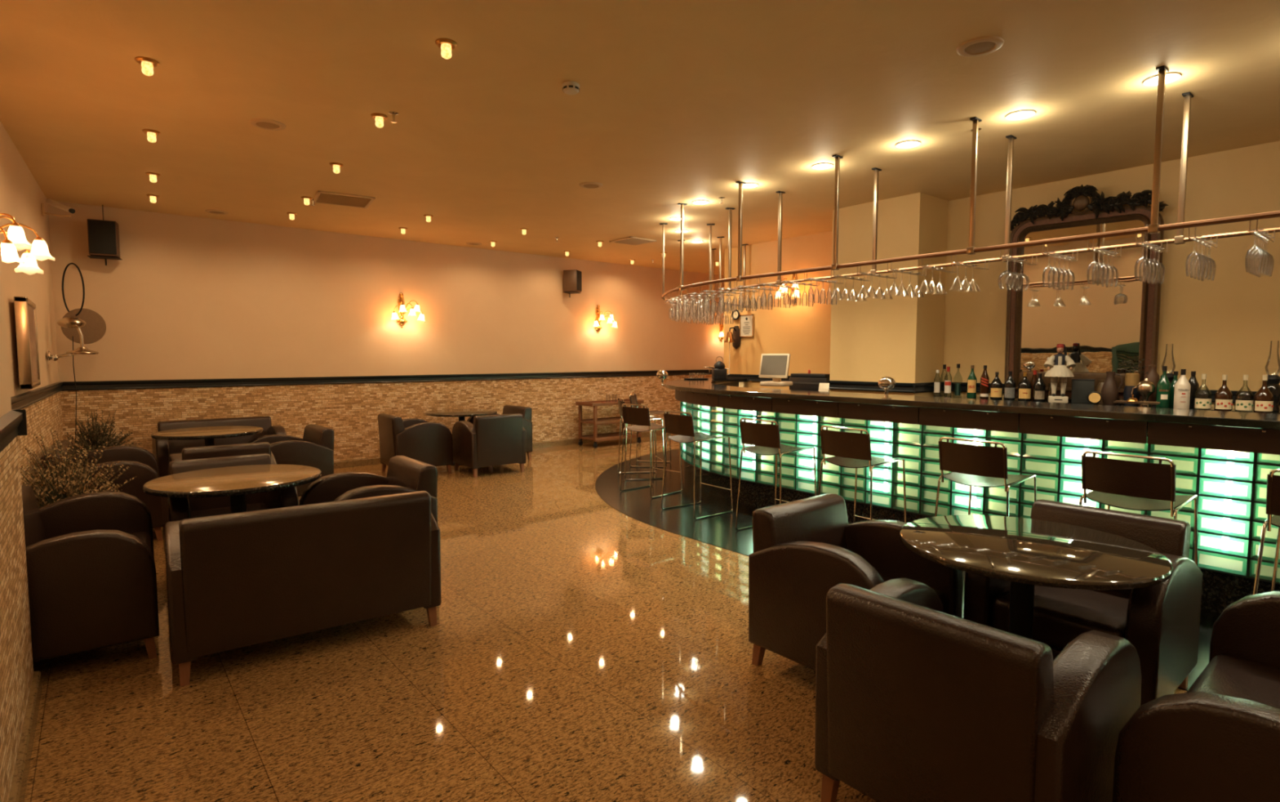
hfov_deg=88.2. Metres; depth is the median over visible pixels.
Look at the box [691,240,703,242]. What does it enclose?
recessed light
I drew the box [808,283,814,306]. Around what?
champagne flute
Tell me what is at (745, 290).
champagne flute
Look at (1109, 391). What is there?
jug
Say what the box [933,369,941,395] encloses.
bottle
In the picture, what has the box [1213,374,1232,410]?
bottle
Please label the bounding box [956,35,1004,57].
ceiling speaker
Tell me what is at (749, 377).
trim
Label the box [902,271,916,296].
martini glass
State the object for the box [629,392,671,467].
bar stool
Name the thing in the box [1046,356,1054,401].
bottle
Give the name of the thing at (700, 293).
champagne flute
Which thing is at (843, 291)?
martini glass
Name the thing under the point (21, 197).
wall
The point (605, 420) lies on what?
shelf
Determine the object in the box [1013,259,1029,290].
glass
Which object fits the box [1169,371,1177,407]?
bottle
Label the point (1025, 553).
round table
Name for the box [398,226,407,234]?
ceiling lamp
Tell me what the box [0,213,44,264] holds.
wall sconce
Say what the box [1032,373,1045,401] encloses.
bottle
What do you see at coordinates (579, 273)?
grille
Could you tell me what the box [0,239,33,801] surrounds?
wall
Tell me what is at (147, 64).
ceiling lamp
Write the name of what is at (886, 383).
globe
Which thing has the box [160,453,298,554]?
loveseat
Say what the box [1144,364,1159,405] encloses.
vase
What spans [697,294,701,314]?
champagne flute
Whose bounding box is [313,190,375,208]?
ceiling vent
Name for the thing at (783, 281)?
champagne flute
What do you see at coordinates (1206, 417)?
countertop
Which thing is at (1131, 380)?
flower vase
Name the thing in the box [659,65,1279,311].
glass rack
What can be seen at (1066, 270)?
hanging wine glass
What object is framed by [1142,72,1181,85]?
recessed light
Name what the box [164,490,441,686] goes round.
loveseat
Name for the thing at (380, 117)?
ceiling lamp
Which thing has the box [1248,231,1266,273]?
hanging wine glass
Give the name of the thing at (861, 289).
martini glass
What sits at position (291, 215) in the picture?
ceiling lamp
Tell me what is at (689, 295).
champagne flute
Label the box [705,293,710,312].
champagne flute
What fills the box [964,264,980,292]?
martini glass
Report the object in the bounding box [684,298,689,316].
champagne flute
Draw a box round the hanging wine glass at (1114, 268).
[1105,252,1119,287]
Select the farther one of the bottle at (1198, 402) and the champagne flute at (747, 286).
the champagne flute at (747, 286)
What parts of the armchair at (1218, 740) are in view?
armrest, seat, armrest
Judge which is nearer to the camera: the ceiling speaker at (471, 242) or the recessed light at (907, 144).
the recessed light at (907, 144)
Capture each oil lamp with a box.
[1160,343,1175,382]
[1264,340,1279,411]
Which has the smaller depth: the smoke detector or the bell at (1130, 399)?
the smoke detector
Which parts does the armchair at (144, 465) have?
backrest, armrest, armrest, leg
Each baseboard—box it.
[8,670,41,801]
[333,430,673,468]
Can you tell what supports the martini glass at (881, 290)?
hanging from the glass rack
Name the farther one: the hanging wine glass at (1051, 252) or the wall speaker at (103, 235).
the wall speaker at (103, 235)
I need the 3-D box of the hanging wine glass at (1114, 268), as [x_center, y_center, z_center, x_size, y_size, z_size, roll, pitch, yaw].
[3.199,-0.887,4.477,0.074,0.228,0.074,2,4,29]
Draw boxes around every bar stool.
[617,396,665,479]
[619,403,682,497]
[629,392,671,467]
[661,409,733,519]
[735,417,816,530]
[817,425,906,522]
[934,436,1036,516]
[1079,450,1197,564]
[1253,468,1279,594]
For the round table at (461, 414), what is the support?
on the floor
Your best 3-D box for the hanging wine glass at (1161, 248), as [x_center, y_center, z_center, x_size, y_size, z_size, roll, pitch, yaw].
[3.358,-0.874,4.281,0.074,0.228,0.074,2,5,31]
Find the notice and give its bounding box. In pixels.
[739,314,753,337]
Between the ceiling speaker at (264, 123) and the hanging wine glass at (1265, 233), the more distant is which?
the ceiling speaker at (264, 123)
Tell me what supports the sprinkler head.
attached to the ceiling
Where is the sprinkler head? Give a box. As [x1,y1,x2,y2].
[388,111,399,123]
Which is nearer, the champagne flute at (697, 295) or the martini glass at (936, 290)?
the martini glass at (936, 290)
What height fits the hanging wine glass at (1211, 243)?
0.228 m
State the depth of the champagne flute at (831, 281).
6.17 m
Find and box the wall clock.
[731,309,739,319]
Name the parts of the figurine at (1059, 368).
leg, leg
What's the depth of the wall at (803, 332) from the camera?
9.50 m
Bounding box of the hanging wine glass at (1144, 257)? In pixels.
[1134,241,1150,279]
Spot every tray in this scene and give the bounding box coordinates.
[684,377,708,379]
[1113,400,1159,407]
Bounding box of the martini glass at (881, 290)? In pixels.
[872,274,885,298]
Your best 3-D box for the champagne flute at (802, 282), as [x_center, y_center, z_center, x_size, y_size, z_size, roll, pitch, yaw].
[1.572,-1.018,6.309,0.062,0.218,0.062,3,5,36]
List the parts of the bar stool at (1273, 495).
frame, backrest, frame, seat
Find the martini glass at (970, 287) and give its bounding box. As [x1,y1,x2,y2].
[957,262,973,290]
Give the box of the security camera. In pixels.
[40,198,75,216]
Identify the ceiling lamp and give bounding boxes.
[134,56,159,75]
[142,128,160,142]
[145,172,160,182]
[146,194,159,203]
[286,212,297,219]
[300,195,312,204]
[328,162,343,173]
[370,112,387,128]
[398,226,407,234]
[423,214,433,222]
[435,38,457,58]
[488,240,497,246]
[520,227,528,235]
[563,250,570,256]
[595,240,604,246]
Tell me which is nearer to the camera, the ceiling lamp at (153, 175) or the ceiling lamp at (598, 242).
the ceiling lamp at (153, 175)
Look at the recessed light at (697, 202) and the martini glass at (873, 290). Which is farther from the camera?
the recessed light at (697, 202)
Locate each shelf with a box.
[575,398,643,406]
[580,416,623,425]
[580,431,640,441]
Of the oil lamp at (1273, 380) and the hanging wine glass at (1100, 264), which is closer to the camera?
the hanging wine glass at (1100, 264)
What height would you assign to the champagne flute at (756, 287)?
0.218 m
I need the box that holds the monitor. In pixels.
[758,353,792,386]
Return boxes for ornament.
[45,262,106,442]
[1086,391,1102,403]
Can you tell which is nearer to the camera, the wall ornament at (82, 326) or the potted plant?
the potted plant
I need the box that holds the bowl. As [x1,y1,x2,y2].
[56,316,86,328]
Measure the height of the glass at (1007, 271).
0.220 m
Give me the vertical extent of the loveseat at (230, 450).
0.785 m
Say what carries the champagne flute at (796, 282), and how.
hanging from the glass rack
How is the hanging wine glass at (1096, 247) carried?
hanging from the glass rack
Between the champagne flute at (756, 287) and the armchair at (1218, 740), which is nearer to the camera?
the armchair at (1218, 740)
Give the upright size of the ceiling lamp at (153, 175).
0.078 m
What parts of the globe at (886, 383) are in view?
stem, globe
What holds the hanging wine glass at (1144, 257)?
hanging from the glass rack
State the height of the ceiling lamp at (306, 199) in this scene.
0.078 m
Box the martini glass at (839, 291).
[831,275,844,298]
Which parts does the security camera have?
arm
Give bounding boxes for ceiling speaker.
[204,208,228,214]
[249,118,285,130]
[466,241,481,245]
[579,182,602,188]
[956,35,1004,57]
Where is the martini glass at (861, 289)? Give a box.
[857,271,871,297]
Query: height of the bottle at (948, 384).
0.315 m
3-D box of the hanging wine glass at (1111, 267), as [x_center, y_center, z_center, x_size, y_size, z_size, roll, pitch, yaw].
[3.131,-0.883,4.422,0.074,0.228,0.074,0,4,-6]
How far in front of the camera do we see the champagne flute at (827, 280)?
6.11 m
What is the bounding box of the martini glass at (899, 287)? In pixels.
[894,269,908,295]
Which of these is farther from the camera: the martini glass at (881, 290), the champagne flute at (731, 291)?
the champagne flute at (731, 291)
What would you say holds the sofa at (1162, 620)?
on the floor
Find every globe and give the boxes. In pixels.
[656,369,667,385]
[878,376,895,398]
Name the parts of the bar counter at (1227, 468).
fascia panel, fascia panel, panel, fascia panel, fascia panel, fascia panel, fascia panel, kick plate, fascia panel, fascia panel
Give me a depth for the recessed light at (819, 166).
5.81 m
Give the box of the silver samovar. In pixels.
[1131,377,1155,406]
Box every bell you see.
[724,325,741,368]
[1126,394,1138,401]
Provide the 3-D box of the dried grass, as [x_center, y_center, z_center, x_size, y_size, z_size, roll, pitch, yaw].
[-5.756,0.560,7.111,0.663,1.009,0.763,-3,5,-39]
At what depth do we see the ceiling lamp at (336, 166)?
5.75 m
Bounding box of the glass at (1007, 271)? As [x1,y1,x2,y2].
[997,256,1016,288]
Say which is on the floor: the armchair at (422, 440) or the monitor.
the armchair at (422, 440)
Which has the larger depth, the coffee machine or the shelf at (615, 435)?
the shelf at (615, 435)
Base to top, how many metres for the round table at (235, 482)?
0.750 m
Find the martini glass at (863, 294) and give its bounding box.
[854,277,867,301]
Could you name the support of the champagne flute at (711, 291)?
hanging from the glass rack
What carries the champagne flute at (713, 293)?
hanging from the glass rack
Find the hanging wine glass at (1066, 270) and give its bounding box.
[1057,255,1070,289]
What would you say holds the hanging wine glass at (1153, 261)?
hanging from the glass rack
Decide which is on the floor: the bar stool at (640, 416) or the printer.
the bar stool at (640, 416)
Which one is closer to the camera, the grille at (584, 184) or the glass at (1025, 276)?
the glass at (1025, 276)
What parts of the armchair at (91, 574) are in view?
backrest, armrest, seat, leg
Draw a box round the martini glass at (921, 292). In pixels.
[910,271,924,297]
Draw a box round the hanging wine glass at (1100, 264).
[1091,248,1105,284]
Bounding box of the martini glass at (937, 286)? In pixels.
[932,267,946,293]
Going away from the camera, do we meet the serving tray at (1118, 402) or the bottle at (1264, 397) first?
the bottle at (1264, 397)
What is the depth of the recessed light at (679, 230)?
8.87 m
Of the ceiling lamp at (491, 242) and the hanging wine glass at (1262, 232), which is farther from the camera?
the ceiling lamp at (491, 242)
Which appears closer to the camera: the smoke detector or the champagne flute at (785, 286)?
the smoke detector
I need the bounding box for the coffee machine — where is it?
[703,355,729,379]
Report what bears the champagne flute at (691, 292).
hanging from the glass rack
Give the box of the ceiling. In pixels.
[0,0,1279,275]
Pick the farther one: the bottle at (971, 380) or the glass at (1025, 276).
the bottle at (971, 380)
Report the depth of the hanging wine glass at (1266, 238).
3.89 m
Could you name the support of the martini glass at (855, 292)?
hanging from the glass rack
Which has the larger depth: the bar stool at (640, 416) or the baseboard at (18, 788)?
the bar stool at (640, 416)
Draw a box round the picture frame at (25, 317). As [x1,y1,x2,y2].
[13,296,40,389]
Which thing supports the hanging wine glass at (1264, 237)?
hanging from the glass rack
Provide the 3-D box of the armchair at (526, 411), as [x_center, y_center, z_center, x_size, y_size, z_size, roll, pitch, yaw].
[-2.106,0.481,9.909,0.757,0.785,0.760,-3,5,-41]
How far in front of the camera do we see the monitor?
7.74 m
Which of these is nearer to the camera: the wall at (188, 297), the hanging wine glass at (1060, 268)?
the hanging wine glass at (1060, 268)
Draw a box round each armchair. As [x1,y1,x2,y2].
[21,484,159,662]
[40,439,163,540]
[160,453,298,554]
[247,423,334,496]
[299,455,437,523]
[377,413,453,473]
[452,413,526,477]
[466,404,532,459]
[748,493,963,670]
[814,577,1141,801]
[1112,591,1279,801]
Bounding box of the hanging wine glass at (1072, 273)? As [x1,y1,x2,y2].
[1062,257,1075,290]
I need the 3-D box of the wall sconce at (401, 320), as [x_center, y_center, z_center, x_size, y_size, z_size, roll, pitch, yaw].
[-3.318,-1.302,9.450,0.426,0.504,0.322,0,4,3]
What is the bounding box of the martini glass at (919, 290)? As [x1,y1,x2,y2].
[916,265,932,292]
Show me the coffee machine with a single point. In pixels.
(719, 371)
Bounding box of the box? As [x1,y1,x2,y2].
[1071,378,1094,403]
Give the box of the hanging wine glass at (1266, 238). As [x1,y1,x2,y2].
[1257,236,1275,276]
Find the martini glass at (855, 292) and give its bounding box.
[846,276,859,300]
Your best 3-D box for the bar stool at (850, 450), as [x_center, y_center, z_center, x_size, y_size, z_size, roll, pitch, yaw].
[1.719,0.690,5.133,0.554,1.012,0.514,-3,5,-38]
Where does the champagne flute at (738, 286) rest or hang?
hanging from the glass rack
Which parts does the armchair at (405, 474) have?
armrest, armrest, backrest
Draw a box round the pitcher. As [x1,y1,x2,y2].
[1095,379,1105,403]
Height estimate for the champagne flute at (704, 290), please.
0.218 m
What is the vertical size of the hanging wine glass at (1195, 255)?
0.228 m
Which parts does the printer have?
lid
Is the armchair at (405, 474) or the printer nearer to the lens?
the armchair at (405, 474)
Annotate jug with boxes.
[1101,371,1123,404]
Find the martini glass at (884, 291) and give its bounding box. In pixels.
[880,275,893,299]
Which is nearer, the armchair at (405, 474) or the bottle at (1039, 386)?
the armchair at (405, 474)
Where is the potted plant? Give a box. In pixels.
[20,426,137,508]
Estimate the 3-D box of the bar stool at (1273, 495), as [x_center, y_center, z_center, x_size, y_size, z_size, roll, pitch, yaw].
[3.325,0.824,3.183,0.554,1.012,0.514,-3,5,-39]
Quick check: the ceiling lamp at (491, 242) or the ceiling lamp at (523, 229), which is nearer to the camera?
the ceiling lamp at (523, 229)
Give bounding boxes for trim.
[0,409,22,452]
[10,382,63,409]
[13,408,26,435]
[58,368,711,391]
[727,373,791,381]
[827,380,913,392]
[913,381,944,392]
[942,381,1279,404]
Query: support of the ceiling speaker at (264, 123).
attached to the ceiling
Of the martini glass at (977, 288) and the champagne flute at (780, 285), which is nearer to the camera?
the martini glass at (977, 288)
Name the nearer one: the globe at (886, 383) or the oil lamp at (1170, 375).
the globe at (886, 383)
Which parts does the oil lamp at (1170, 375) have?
burner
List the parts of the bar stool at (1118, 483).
frame, backrest, frame, seat, frame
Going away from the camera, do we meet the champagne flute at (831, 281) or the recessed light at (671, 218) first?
the champagne flute at (831, 281)
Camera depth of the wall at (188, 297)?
9.12 m
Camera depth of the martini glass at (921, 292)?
5.52 m
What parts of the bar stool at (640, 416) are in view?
backrest, frame, frame, seat, frame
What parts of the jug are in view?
handle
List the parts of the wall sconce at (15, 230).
arm, bulb, arm, arm, bulb, arm, bulb, arm, bulb, bulb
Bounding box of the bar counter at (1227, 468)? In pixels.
[675,382,1279,613]
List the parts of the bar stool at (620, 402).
backrest, frame, seat, frame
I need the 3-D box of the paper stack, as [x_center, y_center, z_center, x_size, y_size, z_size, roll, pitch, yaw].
[2.002,-0.140,7.199,0.105,0.106,0.143,1,4,21]
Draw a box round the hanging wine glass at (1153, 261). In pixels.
[1142,244,1157,282]
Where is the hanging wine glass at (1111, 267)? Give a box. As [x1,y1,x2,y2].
[1101,251,1115,286]
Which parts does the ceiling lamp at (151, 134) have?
lamp shade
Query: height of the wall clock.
0.162 m
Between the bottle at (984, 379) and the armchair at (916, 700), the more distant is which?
the bottle at (984, 379)
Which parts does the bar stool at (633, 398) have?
backrest, frame, frame, seat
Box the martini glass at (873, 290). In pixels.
[864,272,877,297]
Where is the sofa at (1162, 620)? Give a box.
[963,498,1202,705]
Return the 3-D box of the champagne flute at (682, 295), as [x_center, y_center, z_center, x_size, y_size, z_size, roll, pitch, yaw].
[0.511,-1.103,7.548,0.062,0.218,0.062,-1,4,-18]
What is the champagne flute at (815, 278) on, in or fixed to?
hanging from the glass rack
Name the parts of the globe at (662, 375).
stem, globe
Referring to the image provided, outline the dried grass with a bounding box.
[65,406,142,455]
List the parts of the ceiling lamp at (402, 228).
lamp shade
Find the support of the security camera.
attached to the wall at (21, 197)
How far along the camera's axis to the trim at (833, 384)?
7.31 m
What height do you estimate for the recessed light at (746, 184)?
0.008 m
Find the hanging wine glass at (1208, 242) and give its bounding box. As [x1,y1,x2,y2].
[1196,240,1213,279]
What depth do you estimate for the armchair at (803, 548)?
3.21 m
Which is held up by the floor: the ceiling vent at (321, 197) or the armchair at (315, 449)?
the armchair at (315, 449)
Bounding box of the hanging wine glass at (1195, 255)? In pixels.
[1189,237,1206,277]
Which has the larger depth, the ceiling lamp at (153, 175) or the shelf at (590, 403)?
the shelf at (590, 403)
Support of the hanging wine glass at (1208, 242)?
hanging from the glass rack
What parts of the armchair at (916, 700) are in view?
leg, armrest, backrest, armrest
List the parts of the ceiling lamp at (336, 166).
lamp shade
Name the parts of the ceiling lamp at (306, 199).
lamp shade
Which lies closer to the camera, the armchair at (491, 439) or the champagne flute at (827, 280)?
the champagne flute at (827, 280)
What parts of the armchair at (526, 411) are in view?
armrest, backrest, armrest, leg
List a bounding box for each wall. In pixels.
[0,120,63,507]
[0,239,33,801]
[48,201,724,461]
[724,231,832,389]
[942,140,1279,408]
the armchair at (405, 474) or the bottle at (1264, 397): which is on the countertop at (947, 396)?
the bottle at (1264, 397)
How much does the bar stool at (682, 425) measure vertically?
1.012 m
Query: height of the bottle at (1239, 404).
0.283 m
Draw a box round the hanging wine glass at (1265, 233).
[1251,232,1269,275]
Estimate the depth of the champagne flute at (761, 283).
6.36 m
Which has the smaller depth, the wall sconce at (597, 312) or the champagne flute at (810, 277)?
the champagne flute at (810, 277)
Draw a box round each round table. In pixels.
[142,464,321,513]
[151,425,263,446]
[425,408,497,465]
[899,514,1173,639]
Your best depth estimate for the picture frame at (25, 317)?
4.74 m
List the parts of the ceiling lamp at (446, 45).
lamp shade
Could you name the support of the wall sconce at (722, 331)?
attached to the wall at (188, 297)
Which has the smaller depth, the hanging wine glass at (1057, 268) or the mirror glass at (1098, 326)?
the hanging wine glass at (1057, 268)
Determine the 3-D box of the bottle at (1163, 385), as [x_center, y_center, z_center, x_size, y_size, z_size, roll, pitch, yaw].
[4.355,-0.118,5.494,0.092,0.344,0.094,2,4,29]
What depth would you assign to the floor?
3.11 m
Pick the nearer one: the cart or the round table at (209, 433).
the round table at (209, 433)
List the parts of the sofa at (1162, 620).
armrest, seat, backrest, armrest, leg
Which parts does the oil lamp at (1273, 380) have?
burner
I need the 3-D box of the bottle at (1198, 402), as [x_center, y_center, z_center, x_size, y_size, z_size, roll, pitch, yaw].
[4.516,-0.074,5.298,0.106,0.284,0.110,2,5,30]
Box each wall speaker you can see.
[87,204,122,265]
[563,269,582,297]
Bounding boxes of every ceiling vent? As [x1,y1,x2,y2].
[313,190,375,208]
[609,235,656,245]
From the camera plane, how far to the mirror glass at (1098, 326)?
6.12 m
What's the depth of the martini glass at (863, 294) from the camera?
5.92 m
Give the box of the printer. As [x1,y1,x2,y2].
[789,373,829,391]
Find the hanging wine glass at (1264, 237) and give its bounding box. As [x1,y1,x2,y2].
[1254,235,1272,275]
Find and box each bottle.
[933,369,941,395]
[940,364,947,395]
[943,366,951,396]
[952,364,962,397]
[966,364,977,397]
[979,364,989,398]
[990,372,1002,399]
[1003,371,1015,399]
[1017,372,1031,400]
[1030,369,1037,400]
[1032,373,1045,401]
[1046,356,1054,401]
[1155,365,1170,407]
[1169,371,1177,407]
[1173,368,1191,408]
[1188,371,1199,407]
[1193,373,1211,409]
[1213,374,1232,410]
[1234,374,1253,411]
[1253,374,1273,412]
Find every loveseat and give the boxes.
[151,415,286,476]
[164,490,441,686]
[168,441,276,475]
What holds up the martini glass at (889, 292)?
hanging from the glass rack
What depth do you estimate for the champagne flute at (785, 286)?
6.59 m
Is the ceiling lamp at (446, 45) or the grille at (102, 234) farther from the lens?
the grille at (102, 234)
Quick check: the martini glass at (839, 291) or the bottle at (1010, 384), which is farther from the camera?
the bottle at (1010, 384)
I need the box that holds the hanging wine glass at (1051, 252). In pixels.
[1042,251,1055,286]
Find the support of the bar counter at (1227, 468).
on the floor
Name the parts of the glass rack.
post, post, post, post, post, post, post, post, post, post, post, post, rail, post, rail, post, post, post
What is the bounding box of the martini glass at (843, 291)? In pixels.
[839,275,852,299]
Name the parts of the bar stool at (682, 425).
backrest, frame, frame, seat, frame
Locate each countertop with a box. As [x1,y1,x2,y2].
[664,377,1279,429]
[926,395,1279,413]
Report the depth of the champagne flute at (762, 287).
6.79 m
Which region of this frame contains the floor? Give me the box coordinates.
[24,434,1220,801]
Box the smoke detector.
[562,80,579,94]
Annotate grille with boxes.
[87,219,116,253]
[256,121,279,128]
[577,270,582,290]
[583,183,598,186]
[964,41,995,53]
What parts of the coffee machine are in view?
spout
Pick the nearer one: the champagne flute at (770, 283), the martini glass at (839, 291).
the martini glass at (839, 291)
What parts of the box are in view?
lid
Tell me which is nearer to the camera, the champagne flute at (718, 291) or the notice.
the champagne flute at (718, 291)
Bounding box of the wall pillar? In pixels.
[829,191,948,396]
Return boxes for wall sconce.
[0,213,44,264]
[392,293,423,328]
[594,304,616,333]
[719,317,724,342]
[776,273,798,306]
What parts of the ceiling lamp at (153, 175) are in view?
lamp shade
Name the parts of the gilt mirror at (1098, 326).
panel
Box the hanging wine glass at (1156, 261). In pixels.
[1146,246,1161,283]
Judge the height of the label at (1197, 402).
0.039 m
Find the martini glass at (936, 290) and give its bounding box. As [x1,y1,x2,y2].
[924,266,939,293]
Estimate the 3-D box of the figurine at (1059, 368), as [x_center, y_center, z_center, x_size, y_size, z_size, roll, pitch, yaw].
[3.837,-0.254,6.036,0.226,0.541,0.241,-2,4,-28]
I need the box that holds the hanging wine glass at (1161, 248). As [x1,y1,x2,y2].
[1151,247,1165,284]
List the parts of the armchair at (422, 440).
leg, backrest, armrest, armrest, leg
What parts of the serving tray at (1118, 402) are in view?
tray plate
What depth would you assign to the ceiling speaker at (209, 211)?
7.65 m
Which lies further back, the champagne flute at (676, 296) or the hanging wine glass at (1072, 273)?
the champagne flute at (676, 296)
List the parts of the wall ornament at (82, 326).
chrome arm, dish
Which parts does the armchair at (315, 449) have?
armrest, armrest, backrest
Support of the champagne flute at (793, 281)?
hanging from the glass rack
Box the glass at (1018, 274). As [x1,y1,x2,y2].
[1004,257,1022,289]
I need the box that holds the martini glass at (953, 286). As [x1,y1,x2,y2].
[949,261,964,289]
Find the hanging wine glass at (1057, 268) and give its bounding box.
[1047,253,1060,287]
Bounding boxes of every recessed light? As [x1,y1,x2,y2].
[669,217,680,220]
[675,229,688,232]
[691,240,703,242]
[692,200,709,204]
[742,182,758,187]
[811,163,832,169]
[895,140,919,148]
[1005,110,1035,119]
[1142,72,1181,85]
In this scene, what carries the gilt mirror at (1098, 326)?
attached to the wall at (1227, 324)
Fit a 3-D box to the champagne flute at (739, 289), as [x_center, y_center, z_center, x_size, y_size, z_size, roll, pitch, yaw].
[1.066,-1.060,6.931,0.062,0.218,0.062,1,4,8]
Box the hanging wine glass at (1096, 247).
[1086,246,1100,283]
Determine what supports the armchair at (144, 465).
on the floor
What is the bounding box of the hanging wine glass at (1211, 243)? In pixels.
[1200,242,1217,280]
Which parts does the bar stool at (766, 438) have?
frame, backrest, frame, seat, frame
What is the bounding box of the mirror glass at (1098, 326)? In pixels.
[1020,219,1144,373]
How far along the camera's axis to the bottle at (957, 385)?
6.83 m
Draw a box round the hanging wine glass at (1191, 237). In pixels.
[1185,235,1202,276]
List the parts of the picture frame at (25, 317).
panel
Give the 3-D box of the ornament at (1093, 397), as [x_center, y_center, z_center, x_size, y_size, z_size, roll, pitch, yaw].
[3.988,-0.032,5.803,0.112,0.112,0.124,2,5,31]
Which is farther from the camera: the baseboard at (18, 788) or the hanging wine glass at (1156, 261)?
the hanging wine glass at (1156, 261)
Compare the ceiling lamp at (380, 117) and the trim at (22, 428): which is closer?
the trim at (22, 428)
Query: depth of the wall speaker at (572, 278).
11.12 m
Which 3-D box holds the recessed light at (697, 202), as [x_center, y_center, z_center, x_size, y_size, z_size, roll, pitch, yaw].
[0.661,-2.161,7.193,0.180,0.008,0.180,-3,5,-39]
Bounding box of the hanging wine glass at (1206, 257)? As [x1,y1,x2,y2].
[1193,239,1209,278]
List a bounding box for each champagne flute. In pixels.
[675,296,679,315]
[682,294,687,314]
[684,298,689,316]
[688,294,694,314]
[691,292,697,312]
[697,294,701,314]
[699,293,703,312]
[703,289,708,311]
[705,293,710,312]
[711,290,715,311]
[712,293,717,312]
[718,290,723,311]
[719,287,724,309]
[726,288,732,309]
[731,291,736,311]
[733,288,737,310]
[737,285,743,307]
[738,288,744,310]
[744,285,750,307]
[745,289,751,310]
[750,286,755,308]
[751,289,756,311]
[755,287,761,308]
[760,283,766,306]
[761,287,767,309]
[767,283,773,306]
[773,284,779,306]
[779,284,785,307]
[782,280,789,304]
[785,285,791,307]
[790,280,795,305]
[795,281,801,305]
[801,282,808,306]
[808,277,813,302]
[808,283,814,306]
[813,278,820,302]
[819,279,826,303]
[826,280,832,304]
[831,280,837,304]
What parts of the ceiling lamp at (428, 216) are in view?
lamp shade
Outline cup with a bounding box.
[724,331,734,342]
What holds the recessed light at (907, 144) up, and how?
in the ceiling
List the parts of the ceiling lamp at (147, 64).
lamp shade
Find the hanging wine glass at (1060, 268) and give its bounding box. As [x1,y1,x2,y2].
[1052,254,1065,288]
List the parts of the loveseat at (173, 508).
armrest, backrest, seat, armrest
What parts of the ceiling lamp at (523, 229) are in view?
lamp shade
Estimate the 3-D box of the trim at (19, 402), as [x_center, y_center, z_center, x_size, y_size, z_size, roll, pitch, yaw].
[-4.669,-0.007,5.027,0.042,0.101,5.566,-3,5,-37]
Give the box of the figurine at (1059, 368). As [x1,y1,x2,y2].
[1043,343,1075,403]
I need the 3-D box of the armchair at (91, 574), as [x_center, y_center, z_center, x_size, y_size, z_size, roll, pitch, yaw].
[-3.113,0.909,3.662,0.681,0.785,1.280,-3,5,-37]
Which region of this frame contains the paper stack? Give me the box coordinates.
[818,382,829,391]
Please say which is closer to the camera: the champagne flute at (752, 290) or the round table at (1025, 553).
the round table at (1025, 553)
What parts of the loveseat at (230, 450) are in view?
armrest, backrest, armrest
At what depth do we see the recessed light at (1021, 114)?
4.57 m
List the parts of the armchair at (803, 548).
leg, backrest, armrest, armrest, seat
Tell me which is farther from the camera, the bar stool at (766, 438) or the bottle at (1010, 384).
the bottle at (1010, 384)
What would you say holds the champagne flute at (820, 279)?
hanging from the glass rack
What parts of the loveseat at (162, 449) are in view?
armrest, backrest, armrest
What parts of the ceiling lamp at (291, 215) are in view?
lamp shade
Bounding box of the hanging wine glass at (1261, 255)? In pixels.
[1244,228,1263,271]
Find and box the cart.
[575,398,643,448]
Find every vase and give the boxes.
[1119,355,1148,405]
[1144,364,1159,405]
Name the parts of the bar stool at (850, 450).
frame, frame, backrest, seat, frame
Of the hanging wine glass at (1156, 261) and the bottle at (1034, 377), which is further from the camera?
the bottle at (1034, 377)
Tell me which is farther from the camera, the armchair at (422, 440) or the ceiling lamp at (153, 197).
the armchair at (422, 440)
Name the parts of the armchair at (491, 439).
leg, armrest, leg, backrest, leg, armrest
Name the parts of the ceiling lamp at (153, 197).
lamp shade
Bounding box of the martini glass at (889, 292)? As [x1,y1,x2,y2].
[886,268,901,294]
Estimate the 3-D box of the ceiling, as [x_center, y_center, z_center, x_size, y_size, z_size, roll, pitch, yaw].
[1.573,-2.070,5.045,15.000,0.100,14.000,-3,5,-39]
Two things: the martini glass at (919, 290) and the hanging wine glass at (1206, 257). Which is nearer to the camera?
the hanging wine glass at (1206, 257)
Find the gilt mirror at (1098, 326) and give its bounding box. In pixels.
[1004,184,1168,400]
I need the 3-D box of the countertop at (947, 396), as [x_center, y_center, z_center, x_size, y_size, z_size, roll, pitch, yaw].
[5.213,0.677,4.598,0.560,1.120,6.540,-3,5,-39]
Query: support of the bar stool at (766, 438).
on the floor
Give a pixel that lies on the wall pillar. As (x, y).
(900, 338)
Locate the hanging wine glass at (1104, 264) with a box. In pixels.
[1096,249,1110,285]
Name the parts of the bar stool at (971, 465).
frame, backrest, frame, seat, frame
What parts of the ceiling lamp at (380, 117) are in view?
lamp shade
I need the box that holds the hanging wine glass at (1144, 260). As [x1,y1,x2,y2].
[1138,243,1154,281]

